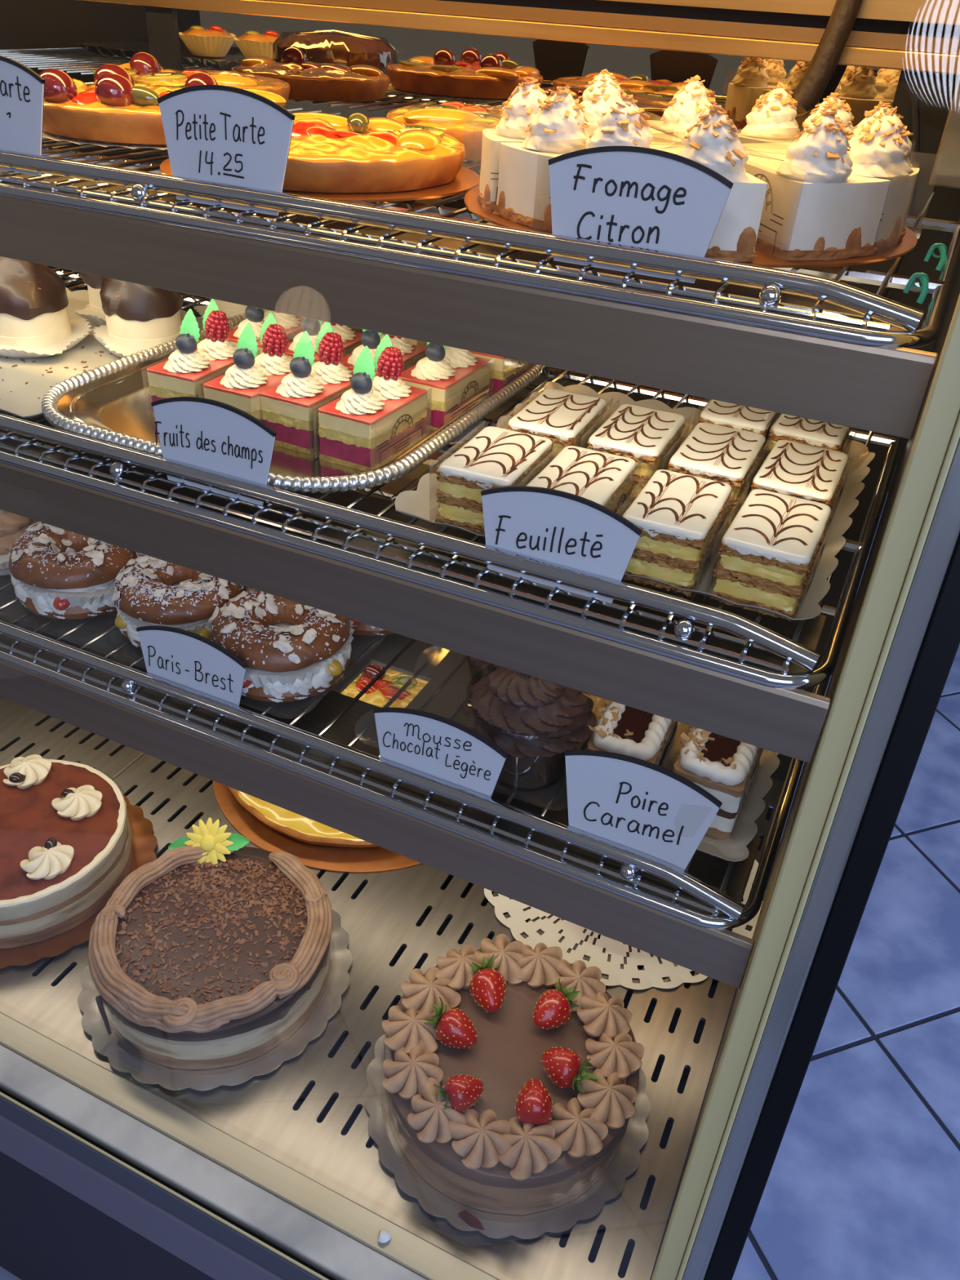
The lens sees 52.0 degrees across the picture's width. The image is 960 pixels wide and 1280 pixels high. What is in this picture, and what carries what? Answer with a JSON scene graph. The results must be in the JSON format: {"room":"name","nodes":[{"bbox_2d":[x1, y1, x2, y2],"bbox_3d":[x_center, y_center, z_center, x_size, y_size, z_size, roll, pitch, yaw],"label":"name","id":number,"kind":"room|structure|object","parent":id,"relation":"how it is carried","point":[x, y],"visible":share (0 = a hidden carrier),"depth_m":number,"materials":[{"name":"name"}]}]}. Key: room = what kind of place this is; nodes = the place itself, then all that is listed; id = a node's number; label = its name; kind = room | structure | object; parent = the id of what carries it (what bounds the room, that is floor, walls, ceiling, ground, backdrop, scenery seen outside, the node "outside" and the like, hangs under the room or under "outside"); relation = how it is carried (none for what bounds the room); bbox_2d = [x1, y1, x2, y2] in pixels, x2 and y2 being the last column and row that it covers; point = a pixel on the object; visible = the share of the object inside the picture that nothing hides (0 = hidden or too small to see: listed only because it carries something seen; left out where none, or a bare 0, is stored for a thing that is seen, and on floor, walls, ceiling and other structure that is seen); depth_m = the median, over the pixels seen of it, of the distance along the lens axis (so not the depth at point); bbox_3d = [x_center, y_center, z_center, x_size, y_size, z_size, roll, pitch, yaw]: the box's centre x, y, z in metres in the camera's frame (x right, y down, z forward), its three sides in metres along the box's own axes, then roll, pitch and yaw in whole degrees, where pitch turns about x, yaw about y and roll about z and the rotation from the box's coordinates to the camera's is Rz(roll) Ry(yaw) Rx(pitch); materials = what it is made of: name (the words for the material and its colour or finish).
{"room":"food shop","nodes":[
{"label":"food shop","id":0,"kind":"room"},
{"bbox_2d":[0,467,959,1279],"bbox_3d":[0.389,0.840,1.488,6.200,0.019,6.200,17,36,19],"label":"floor","id":1,"kind":"structure","parent":0,"point":[863,1183],"depth_m":1.63,"materials":[{"name":"tile"}]},
{"bbox_2d":[0,0,959,1279],"bbox_3d":[-0.368,-0.038,1.105,1.534,1.740,0.822,17,36,19],"label":"display case","id":2,"kind":"object","parent":1,"relation":"on","point":[106,1174],"depth_m":0.90,"materials":[{"name":"metal"}]},
{"bbox_2d":[0,795,157,968],"bbox_3d":[-0.512,0.258,1.115,0.279,0.006,0.279,17,36,19],"label":"cake board","id":3,"kind":"object","parent":2,"relation":"on","point":[144,843],"visible":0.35,"depth_m":1.05,"materials":[{"name":"orange cardboard"}]},
{"bbox_2d":[0,754,133,948],"bbox_3d":[-0.509,0.223,1.092,0.233,0.087,0.233,-12,37,-23],"label":"cake","id":4,"kind":"object","parent":3,"relation":"on","point":[66,842],"visible":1,"depth_m":1.07,"materials":[{"name":"brown food"}]},
{"bbox_2d":[77,909,352,1090],"bbox_3d":[-0.270,0.340,1.017,0.272,0.006,0.272,17,36,19],"label":"cake board","id":5,"kind":"object","parent":2,"relation":"on","point":[144,1071],"visible":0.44,"depth_m":0.94,"materials":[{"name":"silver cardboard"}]},
{"bbox_2d":[88,817,332,1069],"bbox_3d":[-0.267,0.299,0.990,0.237,0.099,0.237,9,34,8],"label":"chocolate cake","id":6,"kind":"object","parent":5,"relation":"on","point":[213,952],"visible":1,"depth_m":0.96,"materials":[{"name":"food"}]},
{"bbox_2d":[213,780,422,872],"bbox_3d":[-0.151,0.160,1.303,0.394,0.002,0.394,17,36,19],"label":"board","id":7,"kind":"object","parent":2,"relation":"on","point":[328,858],"visible":0.12,"depth_m":1.17,"materials":[{"name":"orange cardboard"}]},
{"bbox_2d":[227,662,428,847],"bbox_3d":[-0.156,0.135,1.295,0.363,0.047,0.363,17,36,19],"label":"tart","id":8,"kind":"object","parent":7,"relation":"on","point":[294,825],"visible":0.19,"depth_m":1.19,"materials":[{"name":"beige food"}]},
{"bbox_2d":[0,438,848,988],"bbox_3d":[-0.360,-0.153,1.085,1.458,0.068,0.615,17,36,19],"label":"wire shelf","id":9,"kind":"object","parent":2,"relation":"attached to","point":[317,757],"visible":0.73,"depth_m":0.72,"materials":[{"name":"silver metal"}]},
{"bbox_2d":[136,625,247,706],"bbox_3d":[-0.219,0.021,0.747,0.101,0.061,0.008,17,36,19],"label":"name sign","id":10,"kind":"object","parent":9,"relation":"on","point":[192,660],"visible":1,"depth_m":0.74,"materials":[{"name":"grey paper"}]},
{"bbox_2d":[373,706,507,797],"bbox_3d":[-0.030,0.079,0.678,0.102,0.061,0.008,17,36,19],"label":"name sign","id":11,"kind":"object","parent":9,"relation":"on","point":[435,745],"visible":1,"depth_m":0.67,"materials":[{"name":"grey paper"}]},
{"bbox_2d":[564,749,722,871],"bbox_3d":[0.098,0.110,0.627,0.102,0.078,0.010,17,36,19],"label":"name sign","id":12,"kind":"object","parent":9,"relation":"on","point":[644,806],"visible":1,"depth_m":0.62,"materials":[{"name":"grey paper"}]},
{"bbox_3d":[-0.295,-0.053,0.895,0.460,0.010,0.230,17,36,19],"label":"plastic tray","id":13,"kind":"object","parent":9,"relation":"on","visible":0},
{"bbox_2d":[0,509,38,575],"bbox_3d":[-0.445,-0.110,0.910,0.107,0.068,0.110,5,34,1],"label":"cream puff","id":14,"kind":"object","parent":13,"relation":"on","point":[12,526],"visible":0.19,"depth_m":0.89,"materials":[{"name":"brown food"}]},
{"bbox_2d":[0,552,10,575],"bbox_3d":[-0.446,-0.091,0.921,0.113,0.026,0.113,17,36,19],"label":"paper cup","id":15,"kind":"object","parent":14,"relation":"on","point":[4,557],"depth_m":0.88,"materials":[{"name":"white paper"}]},
{"bbox_2d":[8,521,142,619],"bbox_3d":[-0.352,-0.067,0.865,0.112,0.058,0.119,-17,39,-28],"label":"ring","id":16,"kind":"object","parent":13,"relation":"on","point":[55,572],"visible":0.67,"depth_m":0.83,"materials":[{"name":"brown food"}]},
{"bbox_2d":[10,551,115,607],"bbox_3d":[-0.352,-0.058,0.871,0.112,0.036,0.119,-17,39,-28],"label":"filling","id":17,"kind":"object","parent":16,"relation":"on","point":[92,587],"depth_m":0.82,"materials":[{"name":"white food"}]},
{"bbox_2d":[111,553,250,648],"bbox_3d":[-0.250,-0.037,0.830,0.116,0.058,0.114,-12,37,-23],"label":"ring","id":18,"kind":"object","parent":13,"relation":"on","point":[149,591],"visible":0.63,"depth_m":0.79,"materials":[{"name":"brown food"}]},
{"bbox_2d":[116,582,250,633],"bbox_3d":[-0.249,-0.028,0.838,0.113,0.035,0.112,-14,38,-25],"label":"filling","id":19,"kind":"object","parent":18,"relation":"on","point":[130,616],"depth_m":0.79,"materials":[{"name":"white"}]},
{"bbox_2d":[208,589,354,702],"bbox_3d":[-0.158,-0.002,0.786,0.115,0.058,0.115,22,38,25],"label":"ring","id":20,"kind":"object","parent":13,"relation":"on","point":[291,651],"visible":0.77,"depth_m":0.75,"materials":[{"name":"brown food"}]},
{"bbox_2d":[210,619,354,688],"bbox_3d":[-0.160,0.008,0.792,0.109,0.036,0.113,22,38,25],"label":"filling","id":21,"kind":"object","parent":20,"relation":"on","point":[322,665],"depth_m":0.75,"materials":[{"name":"white"}]},
{"bbox_2d":[349,618,395,635],"bbox_3d":[-0.095,-0.052,0.868,0.116,0.058,0.113,-11,37,-22],"label":"ring","id":22,"kind":"object","parent":13,"relation":"on","point":[360,628],"visible":0.02,"depth_m":0.84,"materials":[{"name":"brown food"}]},
{"bbox_3d":[0.031,0.039,0.790,0.177,0.009,0.244,17,36,19],"label":"plastic tray","id":23,"kind":"object","parent":9,"relation":"on","visible":0},
{"bbox_2d":[469,656,498,683],"bbox_3d":[0.027,-0.003,0.775,0.093,0.092,0.094,3,34,-1],"label":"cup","id":24,"kind":"object","parent":23,"relation":"on","point":[479,668],"visible":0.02,"depth_m":0.77,"materials":[{"name":"brown"}]},
{"bbox_2d":[462,666,596,787],"bbox_3d":[0.035,0.054,0.691,0.094,0.092,0.094,-17,39,-28],"label":"cup","id":25,"kind":"object","parent":23,"relation":"on","point":[534,720],"visible":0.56,"depth_m":0.66,"materials":[{"name":"brown food"}]},
{"bbox_2d":[0,265,902,763],"bbox_3d":[-0.346,-0.303,0.997,1.458,0.069,0.592,17,36,19],"label":"wire shelf","id":26,"kind":"object","parent":2,"relation":"attached to","point":[703,662],"visible":0.72,"depth_m":0.62,"materials":[{"name":"silver metal"}]},
{"bbox_2d":[0,287,203,418],"bbox_3d":[-0.430,-0.282,0.916,0.333,0.008,0.291,17,36,19],"label":"board","id":27,"kind":"object","parent":26,"relation":"on","point":[23,402],"visible":0.24,"depth_m":0.86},
{"bbox_2d":[0,256,92,358],"bbox_3d":[-0.406,-0.313,0.873,0.106,0.106,0.108,-7,35,-15],"label":"dome","id":28,"kind":"object","parent":27,"relation":"on","point":[35,322],"visible":0.73,"depth_m":0.86,"materials":[{"name":"white food"}]},
{"bbox_2d":[0,318,92,358],"bbox_3d":[-0.409,-0.275,0.897,0.106,0.017,0.107,-7,35,-15],"label":"paper cup","id":29,"kind":"object","parent":28,"relation":"on","point":[55,337],"depth_m":0.87,"materials":[{"name":"white paper"}]},
{"bbox_2d":[73,272,106,325],"bbox_3d":[-0.352,-0.362,0.963,0.096,0.094,0.105,12,34,12],"label":"dome","id":30,"kind":"object","parent":27,"relation":"on","point":[94,312],"visible":0.16,"depth_m":0.95,"materials":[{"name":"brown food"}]},
{"bbox_2d":[73,303,106,325],"bbox_3d":[-0.354,-0.330,0.984,0.096,0.017,0.105,12,34,12],"label":"paper cup","id":31,"kind":"object","parent":30,"relation":"on","point":[95,313],"depth_m":0.95,"materials":[{"name":"white paper"}]},
{"bbox_2d":[92,277,184,357],"bbox_3d":[-0.303,-0.311,0.891,0.097,0.094,0.100,-23,42,-34],"label":"dome","id":32,"kind":"object","parent":27,"relation":"on","point":[138,317],"visible":0.5,"depth_m":0.87,"materials":[{"name":"white food"}]},
{"bbox_2d":[92,322,182,357],"bbox_3d":[-0.305,-0.278,0.913,0.097,0.015,0.100,-23,42,-34],"label":"paper cup","id":33,"kind":"object","parent":32,"relation":"on","point":[121,342],"depth_m":0.88,"materials":[{"name":"white paper"}]},
{"bbox_2d":[151,396,276,506],"bbox_3d":[-0.180,-0.130,0.665,0.101,0.064,0.009,17,36,19],"label":"name sign","id":34,"kind":"object","parent":26,"relation":"on","point":[210,434],"visible":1,"depth_m":0.66,"materials":[{"name":"grey paper"}]},
{"bbox_2d":[193,298,268,322],"bbox_3d":[-0.238,-0.367,0.982,0.100,0.094,0.099,-10,36,-20],"label":"dome","id":35,"kind":"object","parent":26,"relation":"on","point":[231,309],"visible":0.06,"depth_m":0.97,"materials":[{"name":"white food"}]},
{"bbox_2d":[193,306,241,322],"bbox_3d":[-0.240,-0.335,1.004,0.100,0.016,0.098,-11,36,-21],"label":"paper cup","id":36,"kind":"object","parent":35,"relation":"on","point":[230,311],"depth_m":0.97,"materials":[{"name":"white"}]},
{"bbox_2d":[40,312,542,493],"bbox_3d":[-0.142,-0.220,0.841,0.317,0.018,0.387,17,36,19],"label":"tray","id":37,"kind":"object","parent":26,"relation":"on","point":[91,404],"visible":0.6,"depth_m":0.76,"materials":[{"name":"silver metal"}]},
{"bbox_2d":[146,298,237,416],"bbox_3d":[-0.220,-0.223,0.781,0.049,0.079,0.088,16,36,18],"label":"fruit square","id":38,"kind":"object","parent":37,"relation":"on","point":[185,371],"visible":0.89,"depth_m":0.76,"materials":[{"name":"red food"}]},
{"bbox_2d":[203,311,292,421],"bbox_3d":[-0.170,-0.206,0.760,0.049,0.079,0.088,17,36,19],"label":"fruit square","id":39,"kind":"object","parent":37,"relation":"on","point":[241,385],"visible":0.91,"depth_m":0.74,"materials":[{"name":"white food"}]},
{"bbox_2d":[226,306,302,356],"bbox_3d":[-0.185,-0.272,0.858,0.049,0.079,0.088,16,36,18],"label":"fruit square","id":40,"kind":"object","parent":37,"relation":"on","point":[256,317],"visible":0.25,"depth_m":0.84,"materials":[{"name":"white food"}]},
{"bbox_2d":[259,321,353,454],"bbox_3d":[-0.126,-0.197,0.750,0.049,0.079,0.088,18,36,20],"label":"fruit square","id":41,"kind":"object","parent":37,"relation":"on","point":[290,407],"visible":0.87,"depth_m":0.73,"materials":[{"name":"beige food"}]},
{"bbox_2d":[284,317,362,364],"bbox_3d":[-0.133,-0.254,0.836,0.049,0.079,0.088,17,36,19],"label":"fruit square","id":42,"kind":"object","parent":37,"relation":"on","point":[351,340],"visible":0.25,"depth_m":0.82,"materials":[{"name":"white food"}]},
{"bbox_2d":[318,333,427,471],"bbox_3d":[-0.078,-0.179,0.729,0.049,0.079,0.088,18,36,20],"label":"fruit square","id":43,"kind":"object","parent":37,"relation":"on","point":[373,422],"visible":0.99,"depth_m":0.71,"materials":[{"name":"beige food"}]},
{"bbox_2d":[377,413,425,463],"bbox_3d":[-0.058,-0.154,0.733,0.001,0.027,0.069,18,36,20],"label":"print","id":44,"kind":"object","parent":43,"relation":"on","point":[406,415],"depth_m":0.73},
{"bbox_2d":[340,328,426,377],"bbox_3d":[-0.082,-0.237,0.816,0.049,0.079,0.088,17,36,19],"label":"fruit square","id":45,"kind":"object","parent":37,"relation":"on","point":[411,353],"visible":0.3,"depth_m":0.81,"materials":[{"name":"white food"}]},
{"bbox_2d":[400,342,490,430],"bbox_3d":[-0.029,-0.222,0.798,0.049,0.079,0.088,18,36,20],"label":"fruit square","id":46,"kind":"object","parent":37,"relation":"on","point":[455,380],"visible":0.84,"depth_m":0.78,"materials":[{"name":"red food"}]},
{"bbox_2d":[450,381,488,419],"bbox_3d":[-0.008,-0.197,0.802,0.003,0.027,0.069,19,37,22],"label":"print","id":47,"kind":"object","parent":46,"relation":"on","point":[470,383],"depth_m":0.80},
{"bbox_2d":[468,350,533,393],"bbox_3d":[0.018,-0.265,0.868,0.049,0.079,0.088,18,36,20],"label":"cake slice","id":48,"kind":"object","parent":37,"relation":"on","point":[504,371],"visible":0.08,"depth_m":0.84,"materials":[{"name":"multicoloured food"}]},
{"bbox_2d":[507,361,533,381],"bbox_3d":[0.039,-0.240,0.871,0.003,0.027,0.069,19,37,22],"label":"print","id":49,"kind":"object","parent":48,"relation":"on","point":[519,362],"depth_m":0.86},
{"bbox_2d":[480,485,642,603],"bbox_3d":[0.045,-0.060,0.585,0.101,0.060,0.008,17,36,19],"label":"name sign","id":50,"kind":"object","parent":26,"relation":"on","point":[559,527],"visible":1,"depth_m":0.58,"materials":[{"name":"grey paper"}]},
{"bbox_2d":[394,381,875,620],"bbox_3d":[0.128,-0.118,0.723,0.283,0.010,0.303,17,36,19],"label":"board","id":51,"kind":"object","parent":26,"relation":"on","point":[421,504],"visible":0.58,"depth_m":0.68,"materials":[{"name":"beige cardboard"}]},
{"bbox_2d":[435,426,554,534],"bbox_3d":[0.010,-0.109,0.667,0.057,0.042,0.090,16,36,18],"label":"slice","id":52,"kind":"object","parent":51,"relation":"on","point":[495,457],"visible":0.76,"depth_m":0.64,"materials":[{"name":"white food"}]},
{"bbox_2d":[506,388,607,462],"bbox_3d":[0.057,-0.154,0.739,0.057,0.042,0.090,16,36,18],"label":"slice","id":53,"kind":"object","parent":51,"relation":"on","point":[564,418],"visible":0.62,"depth_m":0.72,"materials":[{"name":"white food"}]},
{"bbox_2d":[525,445,636,515],"bbox_3d":[0.065,-0.091,0.645,0.057,0.042,0.090,16,36,18],"label":"slice","id":54,"kind":"object","parent":51,"relation":"on","point":[605,479],"visible":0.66,"depth_m":0.64,"materials":[{"name":"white food"}]},
{"bbox_2d":[613,493,633,515],"bbox_3d":[0.090,-0.081,0.638,0.002,0.028,0.070,20,37,16],"label":"print","id":55,"kind":"object","parent":54,"relation":"attached to","point":[623,494],"depth_m":0.64},
{"bbox_2d":[586,404,686,502],"bbox_3d":[0.113,-0.138,0.720,0.057,0.042,0.090,16,36,18],"label":"slice","id":56,"kind":"object","parent":51,"relation":"on","point":[649,437],"visible":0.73,"depth_m":0.69,"materials":[{"name":"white food"}]},
{"bbox_2d":[622,469,732,595],"bbox_3d":[0.122,-0.070,0.620,0.057,0.042,0.090,16,36,18],"label":"slice","id":57,"kind":"object","parent":51,"relation":"on","point":[681,517],"visible":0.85,"depth_m":0.59,"materials":[{"name":"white food"}]},
{"bbox_2d":[667,422,765,529],"bbox_3d":[0.166,-0.118,0.696,0.057,0.042,0.090,17,36,19],"label":"slice","id":58,"kind":"object","parent":51,"relation":"on","point":[726,455],"visible":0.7,"depth_m":0.67,"materials":[{"name":"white food"}]},
{"bbox_2d":[697,399,780,471],"bbox_3d":[0.204,-0.167,0.773,0.057,0.042,0.090,17,36,19],"label":"slice","id":59,"kind":"object","parent":51,"relation":"on","point":[732,415],"visible":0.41,"depth_m":0.74,"materials":[{"name":"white food"}]},
{"bbox_2d":[710,488,831,620],"bbox_3d":[0.179,-0.055,0.602,0.057,0.042,0.090,17,36,19],"label":"slice","id":60,"kind":"object","parent":51,"relation":"on","point":[769,551],"visible":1,"depth_m":0.58,"materials":[{"name":"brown food"}]},
{"bbox_2d":[750,440,848,536],"bbox_3d":[0.217,-0.101,0.676,0.057,0.042,0.090,17,36,19],"label":"slice","id":61,"kind":"object","parent":51,"relation":"on","point":[791,468],"visible":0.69,"depth_m":0.66,"materials":[{"name":"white food"}]},
{"bbox_2d":[762,413,853,462],"bbox_3d":[0.254,-0.153,0.756,0.057,0.042,0.090,18,36,20],"label":"slice","id":62,"kind":"object","parent":51,"relation":"on","point":[813,433],"visible":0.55,"depth_m":0.72,"materials":[{"name":"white food"}]},
{"bbox_2d":[0,82,959,439],"bbox_3d":[-0.325,-0.460,0.924,1.458,0.067,0.535,17,36,19],"label":"wire shelf","id":63,"kind":"object","parent":2,"relation":"attached to","point":[810,344],"visible":0.72,"depth_m":0.57,"materials":[{"name":"silver metal"}]},
{"bbox_2d":[0,55,44,175],"bbox_3d":[-0.333,-0.363,0.678,0.091,0.071,0.009,17,36,19],"label":"name sign","id":64,"kind":"object","parent":63,"relation":"on","point":[21,88],"visible":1,"depth_m":0.67,"materials":[{"name":"grey paper"}]},
{"bbox_2d":[42,130,167,150],"bbox_3d":[-0.289,-0.457,0.883,0.223,0.002,0.224,17,36,19],"label":"doily","id":65,"kind":"object","parent":63,"relation":"on","point":[46,135],"visible":0.1,"depth_m":0.81,"materials":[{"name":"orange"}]},
{"bbox_2d":[38,63,286,145],"bbox_3d":[-0.287,-0.478,0.869,0.216,0.048,0.216,17,36,19],"label":"tart","id":66,"kind":"object","parent":65,"relation":"on","point":[118,108],"visible":0.62,"depth_m":0.80,"materials":[{"name":"food"}]},
{"bbox_2d":[93,52,290,107],"bbox_3d":[-0.305,-0.606,1.065,0.196,0.047,0.196,17,36,19],"label":"tart","id":67,"kind":"object","parent":63,"relation":"on","point":[144,67],"visible":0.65,"depth_m":1.04,"materials":[{"name":"food"}]},
{"bbox_2d":[157,84,295,215],"bbox_3d":[-0.160,-0.308,0.617,0.102,0.068,0.009,17,36,19],"label":"name sign","id":68,"kind":"object","parent":63,"relation":"on","point":[233,135],"visible":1,"depth_m":0.61,"materials":[{"name":"grey paper"}]},
{"bbox_2d":[160,158,479,202],"bbox_3d":[-0.120,-0.361,0.757,0.242,0.002,0.242,17,36,19],"label":"board","id":69,"kind":"object","parent":63,"relation":"on","point":[466,179],"visible":0.18,"depth_m":0.69,"materials":[{"name":"brown cardboard"}]},
{"bbox_2d":[283,112,466,193],"bbox_3d":[-0.120,-0.377,0.744,0.220,0.038,0.220,17,36,19],"label":"tart","id":70,"kind":"object","parent":69,"relation":"on","point":[330,153],"visible":0.77,"depth_m":0.69,"materials":[{"name":"food"}]},
{"bbox_2d":[386,101,503,161],"bbox_3d":[0.015,-0.476,0.913,0.206,0.036,0.206,17,36,19],"label":"tart","id":71,"kind":"object","parent":63,"relation":"on","point":[465,122],"visible":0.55,"depth_m":0.85,"materials":[{"name":"food"}]},
{"bbox_2d":[548,146,733,283],"bbox_3d":[0.082,-0.232,0.532,0.102,0.062,0.008,17,36,19],"label":"name sign","id":72,"kind":"object","parent":63,"relation":"on","point":[633,196],"visible":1,"depth_m":0.53,"materials":[{"name":"grey paper"}]},
{"bbox_2d":[902,272,928,303],"bbox_3d":[0.255,-0.206,0.574,0.013,0.016,0.006,17,36,19],"label":"tie","id":73,"kind":"object","parent":63,"relation":"attached to","point":[924,279],"visible":1,"depth_m":0.57,"materials":[{"name":"teal plastic"}]},
{"bbox_2d":[924,243,946,271],"bbox_3d":[0.302,-0.254,0.651,0.013,0.016,0.006,17,36,19],"label":"tie","id":74,"kind":"object","parent":63,"relation":"attached to","point":[942,247],"visible":0.98,"depth_m":0.65,"materials":[{"name":"teal plastic"}]},
{"bbox_2d":[364,1020,650,1239],"bbox_3d":[0.026,0.422,0.923,0.266,0.006,0.266,17,36,19],"label":"cake board","id":75,"kind":"object","parent":2,"relation":"on","point":[562,1218],"visible":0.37,"depth_m":0.85,"materials":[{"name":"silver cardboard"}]},
{"bbox_2d":[382,933,644,1229],"bbox_3d":[0.027,0.383,0.893,0.237,0.100,0.245,17,36,19],"label":"cake","id":76,"kind":"object","parent":75,"relation":"on","point":[510,1082],"visible":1,"depth_m":0.86,"materials":[{"name":"brown food"}]},
{"bbox_2d":[484,859,765,989],"bbox_3d":[0.167,0.271,1.166,0.337,0.002,0.339,17,36,19],"label":"doily","id":77,"kind":"object","parent":2,"relation":"on","point":[654,971],"visible":0.15,"depth_m":1.07,"materials":[{"name":"beige paper"}]},
{"bbox_2d":[464,186,917,267],"bbox_3d":[0.145,-0.302,0.695,0.312,0.002,0.312,17,36,19],"label":"board","id":78,"kind":"object","parent":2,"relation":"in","point":[909,240],"visible":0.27,"depth_m":0.61,"materials":[{"name":"brown cardboard"}]},
{"bbox_2d":[476,76,675,210],"bbox_3d":[0.063,-0.337,0.668,0.143,0.077,0.072,0,34,-6],"label":"cheesecake slice","id":79,"kind":"object","parent":78,"relation":"on","point":[520,108],"visible":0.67,"depth_m":0.64,"materials":[{"name":"white food"}]},
{"bbox_2d":[490,84,682,232],"bbox_3d":[0.076,-0.315,0.635,0.143,0.077,0.076,-17,39,-29],"label":"cheesecake slice","id":80,"kind":"object","parent":78,"relation":"on","point":[523,188],"visible":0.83,"depth_m":0.60,"materials":[{"name":"white food"}]},
{"bbox_2d":[490,173,498,204],"bbox_3d":[0.044,-0.307,0.651,0.078,0.037,0.002,-7,35,-16],"label":"print","id":81,"kind":"object","parent":80,"relation":"on","point":[491,173],"depth_m":0.65},
{"bbox_2d":[549,93,684,198],"bbox_3d":[0.099,-0.300,0.615,0.063,0.077,0.145,22,38,25],"label":"cheesecake slice","id":82,"kind":"object","parent":78,"relation":"on","point":[624,124],"visible":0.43,"depth_m":0.57,"materials":[{"name":"white food"}]},
{"bbox_2d":[577,69,684,146],"bbox_3d":[0.116,-0.378,0.734,0.073,0.077,0.143,-12,37,-22],"label":"cheesecake slice","id":83,"kind":"object","parent":78,"relation":"on","point":[602,92],"visible":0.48,"depth_m":0.74,"materials":[{"name":"white food"}]},
{"bbox_2d":[647,75,716,140],"bbox_3d":[0.160,-0.379,0.739,0.075,0.077,0.143,7,34,4],"label":"cheesecake slice","id":84,"kind":"object","parent":78,"relation":"on","point":[692,101],"visible":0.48,"depth_m":0.73,"materials":[{"name":"white food"}]},
{"bbox_2d":[677,104,767,262],"bbox_3d":[0.132,-0.285,0.597,0.074,0.077,0.143,7,34,4],"label":"cheesecake slice","id":85,"kind":"object","parent":78,"relation":"on","point":[713,142],"visible":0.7,"depth_m":0.55,"materials":[{"name":"white food"}]},
{"bbox_2d":[737,81,799,143],"bbox_3d":[0.203,-0.365,0.723,0.075,0.078,0.143,29,41,32],"label":"cheesecake slice","id":86,"kind":"object","parent":78,"relation":"on","point":[773,120],"visible":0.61,"depth_m":0.72,"materials":[{"name":"white food"}]},
{"bbox_2d":[742,92,854,149],"bbox_3d":[0.223,-0.345,0.696,0.143,0.076,0.072,-9,36,-19],"label":"cheesecake slice","id":87,"kind":"object","parent":78,"relation":"on","point":[832,103],"visible":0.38,"depth_m":0.68,"materials":[{"name":"white food"}]},
{"bbox_2d":[743,111,890,260],"bbox_3d":[0.182,-0.290,0.610,0.086,0.077,0.141,-13,37,-24],"label":"cheesecake slice","id":88,"kind":"object","parent":78,"relation":"on","point":[814,208],"visible":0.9,"depth_m":0.57,"materials":[{"name":"white food"}]},
{"bbox_2d":[753,173,783,253],"bbox_3d":[0.166,-0.260,0.593,0.001,0.037,0.078,-3,34,-11],"label":"print","id":89,"kind":"object","parent":88,"relation":"on","point":[762,175],"depth_m":0.57},
{"bbox_2d":[743,101,912,167],"bbox_3d":[0.227,-0.326,0.667,0.143,0.076,0.076,5,34,2],"label":"cheesecake slice","id":90,"kind":"object","parent":78,"relation":"on","point":[879,110],"visible":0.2,"depth_m":0.64,"materials":[{"name":"white food"}]},
{"bbox_2d":[745,106,919,252],"bbox_3d":[0.215,-0.305,0.634,0.142,0.078,0.078,22,38,25],"label":"cheesecake slice","id":91,"kind":"object","parent":78,"relation":"on","point":[882,149],"visible":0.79,"depth_m":0.59,"materials":[{"name":"white food"}]},
{"bbox_2d":[663,722,779,862],"bbox_3d":[0.169,0.074,0.746,0.117,0.015,0.248,17,36,19],"label":"board","id":92,"kind":"object","parent":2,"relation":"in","point":[734,848],"visible":0.22,"depth_m":0.68,"materials":[{"name":"beige cardboard"}]},
{"bbox_2d":[585,698,678,767],"bbox_3d":[0.110,0.070,0.705,0.059,0.059,0.098,16,35,18],"label":"cake","id":93,"kind":"object","parent":92,"relation":"on","point":[621,729],"visible":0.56,"depth_m":0.68,"materials":[{"name":"white food"}]},
{"bbox_2d":[672,726,763,839],"bbox_3d":[0.168,0.084,0.689,0.059,0.060,0.098,18,36,20],"label":"cake","id":94,"kind":"object","parent":92,"relation":"on","point":[725,767],"visible":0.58,"depth_m":0.65,"materials":[{"name":"white food"}]},
{"bbox_2d":[882,93,919,297],"bbox_3d":[0.377,-0.155,1.091,0.032,0.791,0.009,17,36,19],"label":"cable","id":95,"kind":"object","parent":2,"relation":"attached to","point":[914,100],"visible":0.28,"depth_m":0.89,"materials":[{"name":"black rubber"}]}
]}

